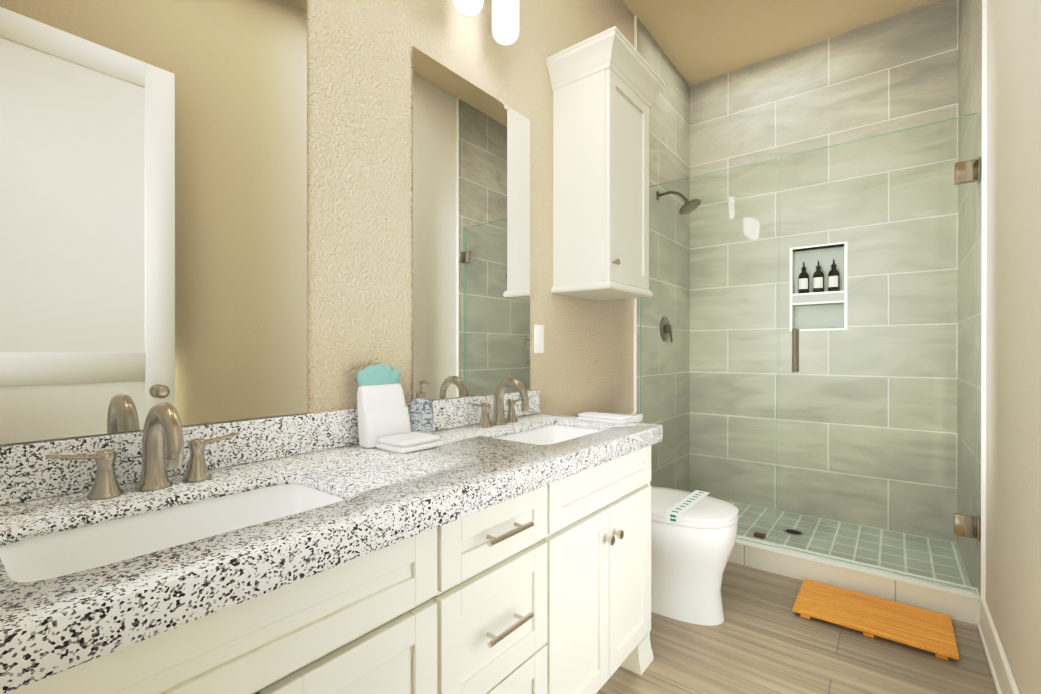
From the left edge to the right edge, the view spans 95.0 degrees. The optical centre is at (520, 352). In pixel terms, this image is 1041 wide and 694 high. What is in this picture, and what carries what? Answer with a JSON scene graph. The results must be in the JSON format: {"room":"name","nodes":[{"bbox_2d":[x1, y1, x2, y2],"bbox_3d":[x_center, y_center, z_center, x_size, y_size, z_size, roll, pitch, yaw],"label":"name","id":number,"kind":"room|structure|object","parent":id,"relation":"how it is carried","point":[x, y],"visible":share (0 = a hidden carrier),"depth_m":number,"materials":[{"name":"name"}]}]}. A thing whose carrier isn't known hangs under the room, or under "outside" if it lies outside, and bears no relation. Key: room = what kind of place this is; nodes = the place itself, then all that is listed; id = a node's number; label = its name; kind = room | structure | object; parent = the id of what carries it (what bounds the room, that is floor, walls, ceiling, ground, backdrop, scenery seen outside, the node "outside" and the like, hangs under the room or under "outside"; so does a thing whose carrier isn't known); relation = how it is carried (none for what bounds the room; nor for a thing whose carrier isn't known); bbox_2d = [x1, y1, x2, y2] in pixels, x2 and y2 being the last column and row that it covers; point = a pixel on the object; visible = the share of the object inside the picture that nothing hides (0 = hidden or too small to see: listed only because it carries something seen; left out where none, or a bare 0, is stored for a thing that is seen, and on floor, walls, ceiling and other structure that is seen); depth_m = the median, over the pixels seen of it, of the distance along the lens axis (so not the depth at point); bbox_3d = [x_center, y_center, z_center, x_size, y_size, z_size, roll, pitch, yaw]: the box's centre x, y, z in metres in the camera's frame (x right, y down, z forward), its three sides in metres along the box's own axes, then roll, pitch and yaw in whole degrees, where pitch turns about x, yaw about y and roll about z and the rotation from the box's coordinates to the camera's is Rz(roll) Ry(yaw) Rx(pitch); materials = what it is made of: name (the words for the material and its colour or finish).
{"room":"bathroom","nodes":[
{"label":"bathroom","id":0,"kind":"room"},
{"bbox_2d":[0,0,633,445],"bbox_3d":[-0.303,-0.458,1.734,0.120,3.175,3.085,0,0,38],"label":"wall","id":1,"kind":"structure","parent":0,"point":[358,184],"depth_m":1.52,"materials":[{"name":"beige paint"}]},
{"bbox_2d":[0,0,306,444],"bbox_3d":[-0.789,-0.421,1.012,0.005,1.166,0.690,0,0,38],"label":"mirror","id":2,"kind":"object","parent":1,"relation":"attached to","point":[153,202],"visible":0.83,"depth_m":1.01,"materials":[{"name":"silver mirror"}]},
{"bbox_2d":[0,389,539,505],"bbox_3d":[-0.467,0.214,1.409,0.022,0.102,1.765,0,0,38],"label":"backsplash","id":3,"kind":"structure","parent":1,"relation":"attached to","point":[29,471],"depth_m":1.10,"materials":[{"name":"stone"}]},
{"bbox_2d":[412,46,529,400],"bbox_3d":[-0.157,-0.423,1.817,0.005,1.166,0.638,0,0,38],"label":"mirror","id":4,"kind":"object","parent":1,"relation":"attached to","point":[470,239],"visible":0.86,"depth_m":1.76,"materials":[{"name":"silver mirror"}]},
{"bbox_2d":[454,0,519,45],"bbox_3d":[-0.138,-1.288,1.713,0.161,0.265,0.300,0,0,38],"label":"sconce","id":5,"kind":"object","parent":1,"relation":"attached to","point":[505,22],"visible":1,"depth_m":1.73,"materials":[{"name":"white glass"}]},
{"bbox_2d":[534,325,543,352],"bbox_3d":[0.083,-0.062,2.123,0.008,0.126,0.070,0,0,38],"label":"switch plate","id":6,"kind":"object","parent":1,"relation":"attached to","point":[538,338],"visible":1,"depth_m":2.12,"materials":[{"name":"white plastic"}]},
{"bbox_2d":[545,26,665,300],"bbox_3d":[0.419,-0.807,2.272,0.349,1.060,0.545,0,0,38],"label":"upper cabinet","id":7,"kind":"object","parent":1,"relation":"attached to","point":[608,85],"visible":1,"depth_m":2.14,"materials":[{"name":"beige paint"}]},
{"bbox_2d":[634,15,636,411],"bbox_3d":[0.699,-0.519,2.903,0.014,3.060,0.008,0,0,38],"label":"trim","id":8,"kind":"structure","parent":1,"relation":"attached to","point":[635,299],"depth_m":2.90,"materials":[{"name":"white"}]},
{"bbox_2d":[637,17,689,491],"bbox_3d":[0.986,-0.462,3.368,0.132,3.175,1.079,0,0,38],"label":"wall tiles","id":9,"kind":"structure","parent":1,"relation":"attached to","point":[669,135],"depth_m":3.30,"materials":[{"name":"green tile"}]},
{"bbox_2d":[660,316,672,341],"bbox_3d":[1.009,-0.162,3.244,0.056,0.176,0.170,0,0,38],"label":"shower valve","id":10,"kind":"object","parent":9,"relation":"attached to","point":[664,328],"depth_m":3.23,"materials":[{"name":"silver metal"}]},
{"bbox_2d":[656,191,700,214],"bbox_3d":[1.021,-0.983,3.080,0.275,0.182,0.140,0,0,38],"label":"shower head","id":11,"kind":"object","parent":9,"relation":"attached to","point":[690,207],"depth_m":3.05},
{"bbox_2d":[754,532,765,538],"bbox_3d":[1.413,1.075,2.816,0.060,0.022,0.040,0,0,38],"label":"glass clamp","id":12,"kind":"object","parent":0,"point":[759,534],"depth_m":2.80,"materials":[{"name":"brown"}]},
{"bbox_2d":[622,0,936,84],"bbox_3d":[0.684,-2.095,1.641,1.784,0.100,4.164,0,0,38],"label":"ceiling","id":13,"kind":"structure","parent":0,"point":[697,41],"depth_m":2.98,"materials":[{"name":"beige paint"}]},
{"bbox_2d":[596,561,996,693],"bbox_3d":[0.352,1.181,1.225,1.784,0.100,3.087,0,0,38],"label":"floor","id":14,"kind":"structure","parent":0,"point":[762,638],"depth_m":1.77,"materials":[{"name":"wood"}]},
{"bbox_2d":[5,445,652,693],"bbox_3d":[-0.241,0.728,1.242,0.584,0.805,1.710,0,0,38],"label":"bathroom vanity","id":15,"kind":"object","parent":14,"relation":"on","point":[546,589],"visible":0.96,"depth_m":0.97,"materials":[{"name":"white paint"}]},
{"bbox_2d":[0,413,662,693],"bbox_3d":[-0.248,0.295,1.237,0.578,0.060,1.765,0,0,38],"label":"countertop","id":16,"kind":"structure","parent":15,"relation":"on","point":[51,626],"depth_m":0.77,"materials":[{"name":"stone"}]},
{"bbox_2d":[46,402,239,499],"bbox_3d":[-0.684,0.180,0.912,0.167,0.172,0.308,0,0,38],"label":"faucet","id":17,"kind":"object","parent":16,"relation":"on","point":[163,430],"visible":1,"depth_m":0.91,"materials":[{"name":"silver metal"}]},
{"bbox_2d":[0,484,343,581],"bbox_3d":[-0.540,0.370,0.800,0.341,0.165,0.518,0,0,38],"label":"sink","id":18,"kind":"object","parent":16,"relation":"in","point":[58,554],"visible":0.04,"depth_m":0.86,"materials":[{"name":"white ceramic"}]},
{"bbox_2d":[356,363,441,453],"bbox_3d":[-0.347,0.148,1.353,0.207,0.233,0.154,0,0,38],"label":"towel set","id":19,"kind":"object","parent":16,"relation":"on","point":[383,417],"visible":1,"depth_m":1.35,"materials":[{"name":"white fabric"}]},
{"bbox_2d":[408,380,432,433],"bbox_3d":[-0.310,0.174,1.490,0.079,0.181,0.076,0,0,38],"label":"soap dispenser","id":20,"kind":"object","parent":16,"relation":"on","point":[420,411],"visible":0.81,"depth_m":1.46,"materials":[{"name":"clear glass"}]},
{"bbox_2d":[471,378,528,427],"bbox_3d":[-0.039,0.178,1.734,0.167,0.172,0.308,0,0,38],"label":"faucet","id":21,"kind":"object","parent":16,"relation":"on","point":[498,408],"visible":1,"depth_m":1.74,"materials":[{"name":"silver metal"}]},
{"bbox_2d":[496,426,602,444],"bbox_3d":[0.105,0.368,1.622,0.341,0.165,0.518,0,0,38],"label":"sink","id":22,"kind":"object","parent":16,"relation":"in","point":[548,435],"visible":0.02,"depth_m":1.82,"materials":[{"name":"white ceramic"}]},
{"bbox_2d":[577,412,632,424],"bbox_3d":[0.325,0.250,1.840,0.200,0.026,0.085,0,0,38],"label":"folded towel","id":23,"kind":"object","parent":16,"relation":"on","point":[606,418],"visible":1,"depth_m":1.81,"materials":[{"name":"white fabric"}]},
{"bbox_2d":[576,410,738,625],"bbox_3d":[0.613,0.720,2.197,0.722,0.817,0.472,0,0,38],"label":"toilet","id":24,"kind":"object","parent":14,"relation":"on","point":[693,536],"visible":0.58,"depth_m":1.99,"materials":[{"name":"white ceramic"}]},
{"bbox_2d":[728,535,979,624],"bbox_3d":[1.337,1.120,2.481,1.544,0.215,0.118,0,0,38],"label":"curb","id":25,"kind":"object","parent":14,"relation":"on","point":[958,603],"visible":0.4,"depth_m":2.22,"materials":[{"name":"white tile"}]},
{"bbox_2d":[640,158,777,547],"bbox_3d":[1.039,-0.001,2.713,0.758,2.025,0.026,0,0,38],"label":"glass","id":26,"kind":"object","parent":25,"relation":"on","point":[713,338],"visible":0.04,"depth_m":2.67,"materials":[{"name":"green"}]},
{"bbox_2d":[792,579,958,659],"bbox_3d":[1.484,1.114,2.023,0.530,0.030,0.350,0,0,38],"label":"bath mat","id":27,"kind":"object","parent":14,"relation":"on","point":[869,616],"visible":1,"depth_m":1.99,"materials":[{"name":"orange wood"}]},
{"bbox_2d":[689,0,957,542],"bbox_3d":[1.931,-0.462,3.235,1.784,3.175,0.123,0,0,38],"label":"wall tile","id":28,"kind":"structure","parent":0,"point":[897,72],"depth_m":3.09,"materials":[{"name":"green tile"}]},
{"bbox_2d":[798,262,808,293],"bbox_3d":[1.917,-0.506,3.228,0.064,0.212,0.065,0,0,38],"label":"bottle","id":29,"kind":"object","parent":28,"relation":"in","point":[803,281],"depth_m":3.21,"materials":[{"name":"black"}]},
{"bbox_2d":[813,261,823,292],"bbox_3d":[1.984,-0.506,3.176,0.064,0.212,0.065,0,0,38],"label":"bottle","id":30,"kind":"object","parent":28,"relation":"in","point":[818,284],"depth_m":3.15,"materials":[{"name":"black"}]},
{"bbox_2d":[828,259,839,291],"bbox_3d":[2.051,-0.505,3.123,0.064,0.212,0.065,0,0,38],"label":"bottle","id":31,"kind":"object","parent":28,"relation":"in","point":[832,285],"depth_m":3.10,"materials":[{"name":"black"}]},
{"bbox_2d":[726,501,970,585],"bbox_3d":[1.633,1.157,2.858,1.544,0.140,0.852,0,0,38],"label":"floor","id":32,"kind":"structure","parent":0,"point":[941,556],"depth_m":2.73,"materials":[{"name":"tile"}]},
{"bbox_2d":[783,529,803,535],"bbox_3d":[1.650,1.084,2.884,0.110,0.004,0.110,0,0,38],"label":"shower drain","id":33,"kind":"object","parent":32,"relation":"on","point":[793,532],"depth_m":2.88,"materials":[{"name":"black metal"}]},
{"bbox_2d":[985,0,1040,693],"bbox_3d":[1.006,-0.456,0.707,0.120,3.175,3.085,0,0,38],"label":"wall","id":34,"kind":"structure","parent":0,"point":[1013,390],"depth_m":1.49,"materials":[{"name":"paint"}]},
{"bbox_2d":[957,0,981,596],"bbox_3d":[2.286,-0.460,2.349,0.132,3.175,1.079,0,0,38],"label":"wall tiles","id":35,"kind":"structure","parent":34,"relation":"attached to","point":[969,57],"depth_m":2.28,"materials":[{"name":"green tile"}]},
{"bbox_2d":[779,113,980,590],"bbox_3d":[1.639,-0.004,2.243,0.753,2.017,0.118,0,0,38],"label":"shower glass door","id":36,"kind":"structure","parent":35,"relation":"attached to","point":[968,171],"depth_m":2.18,"materials":[{"name":"green"}]},
{"bbox_2d":[981,0,986,597],"bbox_3d":[1.903,-0.516,1.959,0.014,3.060,0.008,0,0,38],"label":"trim","id":37,"kind":"structure","parent":34,"relation":"attached to","point":[983,306],"depth_m":1.96,"materials":[{"name":"white"}]},
{"bbox_2d":[977,597,1019,693],"bbox_3d":[1.022,1.069,0.850,0.026,0.125,2.844,0,0,38],"label":"baseboard","id":38,"kind":"structure","parent":34,"relation":"attached to","point":[1004,680],"depth_m":1.67,"materials":[{"name":"white wood"}]}
]}

